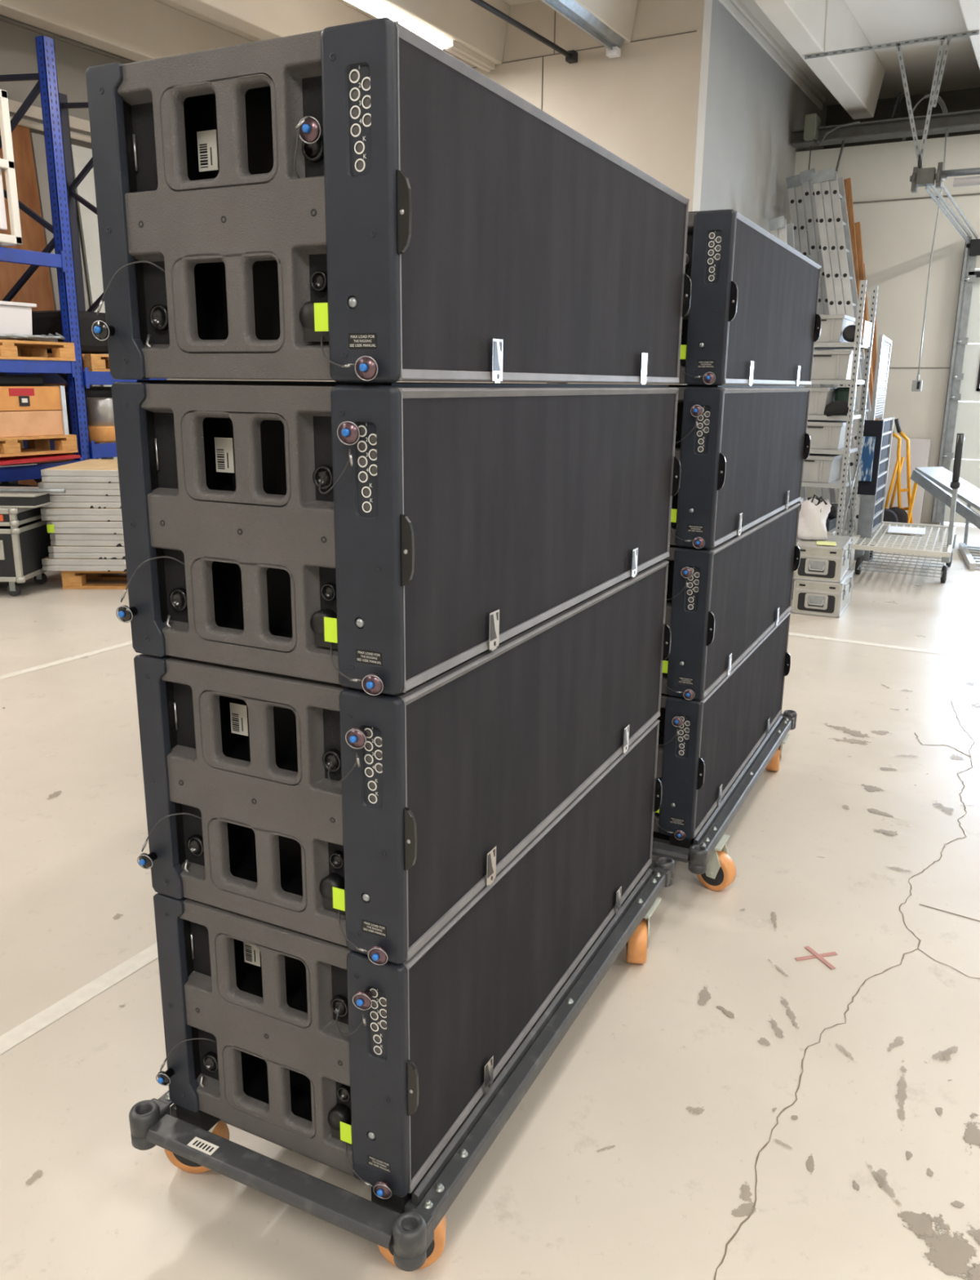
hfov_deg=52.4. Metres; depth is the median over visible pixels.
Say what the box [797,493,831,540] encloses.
plastic bag
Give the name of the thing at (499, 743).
grille
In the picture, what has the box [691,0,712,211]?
trim
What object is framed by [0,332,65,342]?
board
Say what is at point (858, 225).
wooden plank
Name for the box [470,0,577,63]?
pipe
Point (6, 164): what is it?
wire crate
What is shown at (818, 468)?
storage bin
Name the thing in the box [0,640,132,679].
floor marking
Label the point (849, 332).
tape roll
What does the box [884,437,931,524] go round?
panel
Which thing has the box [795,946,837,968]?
cross
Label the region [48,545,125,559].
deck
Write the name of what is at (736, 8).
trim
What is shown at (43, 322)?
box
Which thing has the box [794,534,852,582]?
flight case
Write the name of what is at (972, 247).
door track
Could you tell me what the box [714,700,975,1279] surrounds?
crack
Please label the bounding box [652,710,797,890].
dolly
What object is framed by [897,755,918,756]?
floor
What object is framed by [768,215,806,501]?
ladder
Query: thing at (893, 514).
hand truck
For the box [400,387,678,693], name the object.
grille
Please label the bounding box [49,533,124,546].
deck
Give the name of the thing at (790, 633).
floor marking
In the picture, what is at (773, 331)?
grille
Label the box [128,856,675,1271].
dolly
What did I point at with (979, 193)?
trim
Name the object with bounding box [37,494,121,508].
deck
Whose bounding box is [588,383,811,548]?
speaker
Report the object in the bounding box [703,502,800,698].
grille
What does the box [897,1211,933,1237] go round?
stain
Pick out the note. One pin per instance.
(820, 543)
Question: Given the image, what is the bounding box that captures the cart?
[851,334,965,582]
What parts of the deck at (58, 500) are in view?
deck panel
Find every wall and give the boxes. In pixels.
[0,14,232,484]
[232,0,702,384]
[700,0,827,386]
[777,133,979,524]
[824,87,979,149]
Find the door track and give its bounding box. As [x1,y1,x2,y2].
[925,182,979,522]
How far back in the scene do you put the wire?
10.80 m
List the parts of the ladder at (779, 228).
rail, rail, rail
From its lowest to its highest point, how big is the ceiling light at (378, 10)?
0.081 m
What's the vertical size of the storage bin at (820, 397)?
0.205 m
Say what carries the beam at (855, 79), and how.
attached to the wall at (964, 100)
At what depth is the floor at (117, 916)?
2.94 m
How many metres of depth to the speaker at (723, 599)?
3.00 m
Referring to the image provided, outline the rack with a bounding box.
[0,35,166,484]
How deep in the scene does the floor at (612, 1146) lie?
2.07 m
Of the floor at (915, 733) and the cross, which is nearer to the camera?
the cross
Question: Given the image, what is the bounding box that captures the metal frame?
[959,542,979,570]
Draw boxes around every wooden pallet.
[0,339,75,360]
[0,434,77,457]
[47,353,110,371]
[61,570,128,589]
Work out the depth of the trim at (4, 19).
8.78 m
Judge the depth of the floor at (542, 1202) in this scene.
2.46 m
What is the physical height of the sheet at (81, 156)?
3.700 m
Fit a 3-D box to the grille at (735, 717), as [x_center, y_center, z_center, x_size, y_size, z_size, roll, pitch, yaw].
[0.909,0.240,3.512,0.088,0.430,1.332,9,17,29]
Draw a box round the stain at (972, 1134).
[963,1113,979,1153]
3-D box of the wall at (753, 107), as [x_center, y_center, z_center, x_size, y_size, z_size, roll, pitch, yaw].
[2.991,-3.830,11.211,0.190,4.930,4.800,9,17,29]
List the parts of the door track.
angle post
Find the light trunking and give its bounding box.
[541,0,625,57]
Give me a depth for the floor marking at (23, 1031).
2.55 m
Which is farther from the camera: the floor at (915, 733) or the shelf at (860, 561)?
the shelf at (860, 561)
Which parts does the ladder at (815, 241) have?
rail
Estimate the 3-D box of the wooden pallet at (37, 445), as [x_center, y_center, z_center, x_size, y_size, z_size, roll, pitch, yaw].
[-4.083,-1.562,7.970,0.800,0.144,1.200,9,17,29]
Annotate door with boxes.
[944,269,979,524]
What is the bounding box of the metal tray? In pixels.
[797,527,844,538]
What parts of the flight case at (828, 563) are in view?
handle, handle dish, black panel, lid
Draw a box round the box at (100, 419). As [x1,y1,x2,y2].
[85,397,115,442]
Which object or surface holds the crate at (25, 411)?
on the wooden pallet at (37, 445)
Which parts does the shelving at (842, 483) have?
shelf, shelf, shelf, shelf, shelf, shelf, post, post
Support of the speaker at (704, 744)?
on the dolly at (707, 854)
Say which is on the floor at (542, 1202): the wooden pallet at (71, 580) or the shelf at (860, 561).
the wooden pallet at (71, 580)
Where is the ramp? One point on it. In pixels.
(928, 477)
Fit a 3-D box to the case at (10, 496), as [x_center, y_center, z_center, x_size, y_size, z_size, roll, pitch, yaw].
[-3.699,-1.063,7.255,1.342,0.123,0.550,1,15,0]
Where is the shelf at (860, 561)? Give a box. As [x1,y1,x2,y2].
[857,551,945,577]
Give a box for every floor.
[0,521,979,1279]
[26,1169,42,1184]
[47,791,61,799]
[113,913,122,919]
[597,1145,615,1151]
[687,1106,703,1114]
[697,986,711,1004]
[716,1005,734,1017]
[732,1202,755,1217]
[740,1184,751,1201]
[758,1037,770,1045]
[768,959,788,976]
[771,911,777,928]
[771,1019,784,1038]
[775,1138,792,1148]
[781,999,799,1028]
[791,1115,798,1119]
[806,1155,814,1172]
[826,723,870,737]
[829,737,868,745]
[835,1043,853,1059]
[843,804,849,808]
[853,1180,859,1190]
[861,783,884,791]
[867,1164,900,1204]
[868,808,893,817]
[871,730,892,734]
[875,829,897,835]
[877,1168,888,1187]
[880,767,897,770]
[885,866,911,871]
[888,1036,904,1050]
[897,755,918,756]
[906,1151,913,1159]
[915,733,970,756]
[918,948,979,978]
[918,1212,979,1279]
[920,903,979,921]
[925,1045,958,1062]
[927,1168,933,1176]
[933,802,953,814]
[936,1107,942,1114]
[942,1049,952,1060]
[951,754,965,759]
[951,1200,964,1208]
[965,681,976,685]
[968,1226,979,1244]
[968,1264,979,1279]
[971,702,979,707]
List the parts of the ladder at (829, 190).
rail, rail, rail, rail, rail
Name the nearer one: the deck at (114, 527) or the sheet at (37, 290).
the deck at (114, 527)
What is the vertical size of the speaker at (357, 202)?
0.440 m
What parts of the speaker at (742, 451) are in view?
panel, rigging rail, latch plate, latch plate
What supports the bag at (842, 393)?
on the shelving at (842, 483)
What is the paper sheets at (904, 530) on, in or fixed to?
on the cart
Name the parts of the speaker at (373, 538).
rigging rail, guide rod, panel, rigging rail, latch plate, latch plate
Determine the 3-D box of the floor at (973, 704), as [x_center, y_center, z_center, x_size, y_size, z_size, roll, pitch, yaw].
[2.477,0.334,4.954,0.226,0.001,0.148,9,17,29]
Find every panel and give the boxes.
[854,494,876,561]
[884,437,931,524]
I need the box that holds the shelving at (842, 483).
[797,280,879,569]
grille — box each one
[395,21,689,383]
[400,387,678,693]
[403,560,668,960]
[406,720,659,1193]
[694,613,791,832]
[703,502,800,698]
[713,387,810,547]
[724,210,822,385]
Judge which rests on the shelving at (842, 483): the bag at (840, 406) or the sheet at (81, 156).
the bag at (840, 406)
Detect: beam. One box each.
[169,0,373,39]
[375,0,510,64]
[574,0,638,44]
[753,0,885,119]
[791,109,979,172]
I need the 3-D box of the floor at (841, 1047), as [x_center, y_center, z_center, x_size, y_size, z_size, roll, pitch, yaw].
[0.850,0.985,2.370,0.082,0.001,0.070,9,17,29]
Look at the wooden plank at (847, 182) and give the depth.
10.94 m
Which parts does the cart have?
frame, deck frame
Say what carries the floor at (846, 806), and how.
on the floor at (542, 1202)
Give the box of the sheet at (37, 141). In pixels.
[30,132,109,459]
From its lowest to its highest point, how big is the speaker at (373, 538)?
0.440 m
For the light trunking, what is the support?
attached to the wall at (640, 105)
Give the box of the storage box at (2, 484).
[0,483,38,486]
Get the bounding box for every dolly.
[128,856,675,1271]
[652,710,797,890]
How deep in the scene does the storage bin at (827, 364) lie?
7.61 m
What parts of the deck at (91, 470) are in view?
frame, deck panel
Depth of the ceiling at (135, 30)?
9.06 m
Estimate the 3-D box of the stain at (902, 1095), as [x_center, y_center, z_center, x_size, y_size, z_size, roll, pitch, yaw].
[0.929,1.020,2.242,0.043,0.001,0.268,9,17,29]
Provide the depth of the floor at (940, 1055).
2.37 m
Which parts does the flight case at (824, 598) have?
handle, handle dish, black panel, lid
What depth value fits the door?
11.19 m
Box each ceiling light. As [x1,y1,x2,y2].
[344,0,447,49]
[443,40,495,71]
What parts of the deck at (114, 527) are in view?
deck panel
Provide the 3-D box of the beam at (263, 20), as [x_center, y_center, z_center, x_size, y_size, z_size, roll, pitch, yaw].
[-4.871,-4.278,3.741,0.376,0.480,15.000,9,17,29]
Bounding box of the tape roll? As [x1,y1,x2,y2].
[843,324,856,342]
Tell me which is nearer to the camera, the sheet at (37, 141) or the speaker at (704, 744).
the speaker at (704, 744)
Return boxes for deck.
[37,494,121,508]
[38,481,119,495]
[40,458,119,483]
[40,507,122,521]
[41,555,126,571]
[46,520,123,534]
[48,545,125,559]
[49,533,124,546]
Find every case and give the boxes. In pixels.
[0,374,44,385]
[0,486,66,507]
[0,507,51,595]
[791,569,854,617]
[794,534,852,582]
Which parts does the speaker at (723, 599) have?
panel, rigging rail, latch plate, latch plate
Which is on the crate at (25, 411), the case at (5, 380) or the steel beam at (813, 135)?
the case at (5, 380)
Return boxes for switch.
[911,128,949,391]
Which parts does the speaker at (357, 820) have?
rigging rail, guide rod, panel, rigging rail, latch plate, latch plate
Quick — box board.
[0,453,80,465]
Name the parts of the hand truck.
support leg, frame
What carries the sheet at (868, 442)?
hanging from the cart
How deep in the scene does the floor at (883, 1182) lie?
1.98 m
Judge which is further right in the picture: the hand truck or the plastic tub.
the hand truck
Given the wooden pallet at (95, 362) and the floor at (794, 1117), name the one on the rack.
the wooden pallet at (95, 362)
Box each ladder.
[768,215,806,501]
[786,173,836,503]
[800,168,856,529]
[811,167,871,532]
[872,417,894,542]
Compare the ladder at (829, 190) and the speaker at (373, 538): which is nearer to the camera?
the speaker at (373, 538)
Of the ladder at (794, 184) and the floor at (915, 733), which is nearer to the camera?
the floor at (915, 733)
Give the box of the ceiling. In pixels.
[155,0,979,105]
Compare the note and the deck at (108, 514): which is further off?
the deck at (108, 514)
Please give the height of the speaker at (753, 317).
0.440 m
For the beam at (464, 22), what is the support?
attached to the wall at (640, 105)
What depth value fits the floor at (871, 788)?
3.93 m
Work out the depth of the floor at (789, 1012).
2.52 m
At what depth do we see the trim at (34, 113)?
9.24 m
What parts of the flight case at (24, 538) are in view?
recessed handle, lid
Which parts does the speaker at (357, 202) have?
rigging rail, guide rod, panel, rigging rail, latch plate, latch plate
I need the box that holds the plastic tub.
[0,301,36,334]
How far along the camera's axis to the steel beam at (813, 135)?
10.78 m
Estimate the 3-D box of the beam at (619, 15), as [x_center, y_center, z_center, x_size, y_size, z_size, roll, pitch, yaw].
[-2.582,-3.924,2.475,0.376,0.480,15.000,9,17,29]
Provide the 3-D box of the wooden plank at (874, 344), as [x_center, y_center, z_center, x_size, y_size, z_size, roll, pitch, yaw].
[4.392,-2.482,11.317,0.050,2.308,0.432,-7,16,-27]
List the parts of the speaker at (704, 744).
panel, rigging rail, latch plate, latch plate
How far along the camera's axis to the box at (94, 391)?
8.90 m
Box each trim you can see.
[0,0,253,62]
[0,14,135,63]
[8,98,91,142]
[472,10,697,110]
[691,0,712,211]
[718,0,826,110]
[853,192,979,368]
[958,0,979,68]
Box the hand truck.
[882,418,918,534]
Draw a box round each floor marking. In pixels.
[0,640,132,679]
[0,942,158,1054]
[788,632,979,659]
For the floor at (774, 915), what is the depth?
2.97 m
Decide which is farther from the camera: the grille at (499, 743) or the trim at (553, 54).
the trim at (553, 54)
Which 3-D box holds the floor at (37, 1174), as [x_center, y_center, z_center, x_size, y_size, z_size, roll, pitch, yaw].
[-0.907,1.067,1.982,0.032,0.001,0.053,9,17,29]
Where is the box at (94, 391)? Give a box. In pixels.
[53,386,111,434]
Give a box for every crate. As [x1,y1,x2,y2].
[0,88,22,246]
[0,385,69,437]
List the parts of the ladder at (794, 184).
rail, rail, rail, rail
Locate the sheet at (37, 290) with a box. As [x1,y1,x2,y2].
[0,124,74,485]
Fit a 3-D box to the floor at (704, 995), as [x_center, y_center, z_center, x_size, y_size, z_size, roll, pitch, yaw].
[0.562,0.925,2.589,0.040,0.001,0.107,9,17,29]
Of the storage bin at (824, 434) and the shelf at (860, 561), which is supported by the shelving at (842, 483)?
the storage bin at (824, 434)
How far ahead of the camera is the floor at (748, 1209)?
1.92 m
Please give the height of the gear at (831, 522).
0.239 m
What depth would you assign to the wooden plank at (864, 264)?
11.15 m
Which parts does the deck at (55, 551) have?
deck panel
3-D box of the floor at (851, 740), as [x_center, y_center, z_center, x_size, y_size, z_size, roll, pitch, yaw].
[1.617,0.452,4.465,0.198,0.001,0.098,9,17,29]
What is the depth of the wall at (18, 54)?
9.39 m
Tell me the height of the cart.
1.945 m
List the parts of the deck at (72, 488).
deck panel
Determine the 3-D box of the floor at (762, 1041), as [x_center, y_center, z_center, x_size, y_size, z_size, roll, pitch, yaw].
[0.666,0.974,2.410,0.039,0.001,0.037,9,17,29]
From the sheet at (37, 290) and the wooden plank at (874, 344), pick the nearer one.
the sheet at (37, 290)
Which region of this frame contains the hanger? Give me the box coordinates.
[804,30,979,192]
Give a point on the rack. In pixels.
(66, 259)
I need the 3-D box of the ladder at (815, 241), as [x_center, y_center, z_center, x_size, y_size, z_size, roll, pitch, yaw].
[3.782,-3.158,10.974,1.027,3.782,0.413,12,19,38]
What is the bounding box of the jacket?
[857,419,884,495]
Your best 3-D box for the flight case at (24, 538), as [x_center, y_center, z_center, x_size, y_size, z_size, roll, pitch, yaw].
[-3.889,-0.690,7.342,1.129,0.646,0.630,1,15,0]
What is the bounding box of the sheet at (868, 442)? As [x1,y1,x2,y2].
[858,436,875,480]
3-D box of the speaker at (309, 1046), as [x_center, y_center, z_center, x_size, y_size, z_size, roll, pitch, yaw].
[-0.069,0.546,2.283,0.538,0.440,1.387,8,16,25]
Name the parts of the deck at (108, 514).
deck panel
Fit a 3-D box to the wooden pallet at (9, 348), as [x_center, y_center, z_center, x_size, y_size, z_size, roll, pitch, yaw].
[-4.065,-2.298,7.880,0.800,0.144,1.200,9,17,29]
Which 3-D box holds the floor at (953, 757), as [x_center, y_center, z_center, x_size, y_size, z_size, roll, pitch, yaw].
[2.009,0.504,4.279,0.087,0.001,0.091,9,17,29]
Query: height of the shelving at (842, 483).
2.300 m
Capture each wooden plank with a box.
[844,177,865,354]
[854,222,875,420]
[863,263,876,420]
[872,315,879,420]
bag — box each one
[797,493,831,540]
[835,386,857,414]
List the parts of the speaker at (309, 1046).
rigging rail, guide rod, panel, rigging rail, latch plate, latch plate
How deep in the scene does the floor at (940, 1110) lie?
2.19 m
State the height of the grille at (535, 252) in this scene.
0.430 m
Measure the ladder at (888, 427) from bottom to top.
1.150 m
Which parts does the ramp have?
leg, plate, leg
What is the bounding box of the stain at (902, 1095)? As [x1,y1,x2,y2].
[896,1066,907,1119]
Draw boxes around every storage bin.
[802,453,843,483]
[804,386,837,414]
[806,419,853,449]
[811,350,862,379]
[814,314,856,342]
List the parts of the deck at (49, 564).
deck panel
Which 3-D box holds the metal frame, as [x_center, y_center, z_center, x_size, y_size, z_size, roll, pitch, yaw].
[4.658,-0.744,9.089,0.795,0.060,1.228,9,17,29]
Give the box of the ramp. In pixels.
[911,466,979,545]
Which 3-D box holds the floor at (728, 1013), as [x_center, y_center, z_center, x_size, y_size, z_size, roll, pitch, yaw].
[0.598,0.944,2.525,0.073,0.001,0.048,9,17,29]
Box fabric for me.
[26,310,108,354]
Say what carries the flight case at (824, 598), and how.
on the floor at (542, 1202)
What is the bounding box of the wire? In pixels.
[902,93,949,141]
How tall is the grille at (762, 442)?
0.430 m
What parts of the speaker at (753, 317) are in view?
panel, rigging rail, latch plate, latch plate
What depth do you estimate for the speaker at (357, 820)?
1.67 m
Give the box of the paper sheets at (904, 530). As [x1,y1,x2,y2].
[888,525,926,534]
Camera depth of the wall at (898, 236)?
11.20 m
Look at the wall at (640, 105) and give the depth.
8.93 m
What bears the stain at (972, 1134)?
on the floor at (542, 1202)
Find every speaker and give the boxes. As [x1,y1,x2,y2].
[85,17,692,384]
[111,379,681,695]
[133,560,671,964]
[153,719,662,1199]
[547,208,822,386]
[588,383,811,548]
[653,611,791,839]
[661,502,800,699]
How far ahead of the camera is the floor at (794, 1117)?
2.16 m
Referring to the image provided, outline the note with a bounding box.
[817,541,836,546]
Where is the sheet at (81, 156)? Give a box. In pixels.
[71,144,117,459]
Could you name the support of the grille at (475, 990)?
attached to the speaker at (309, 1046)

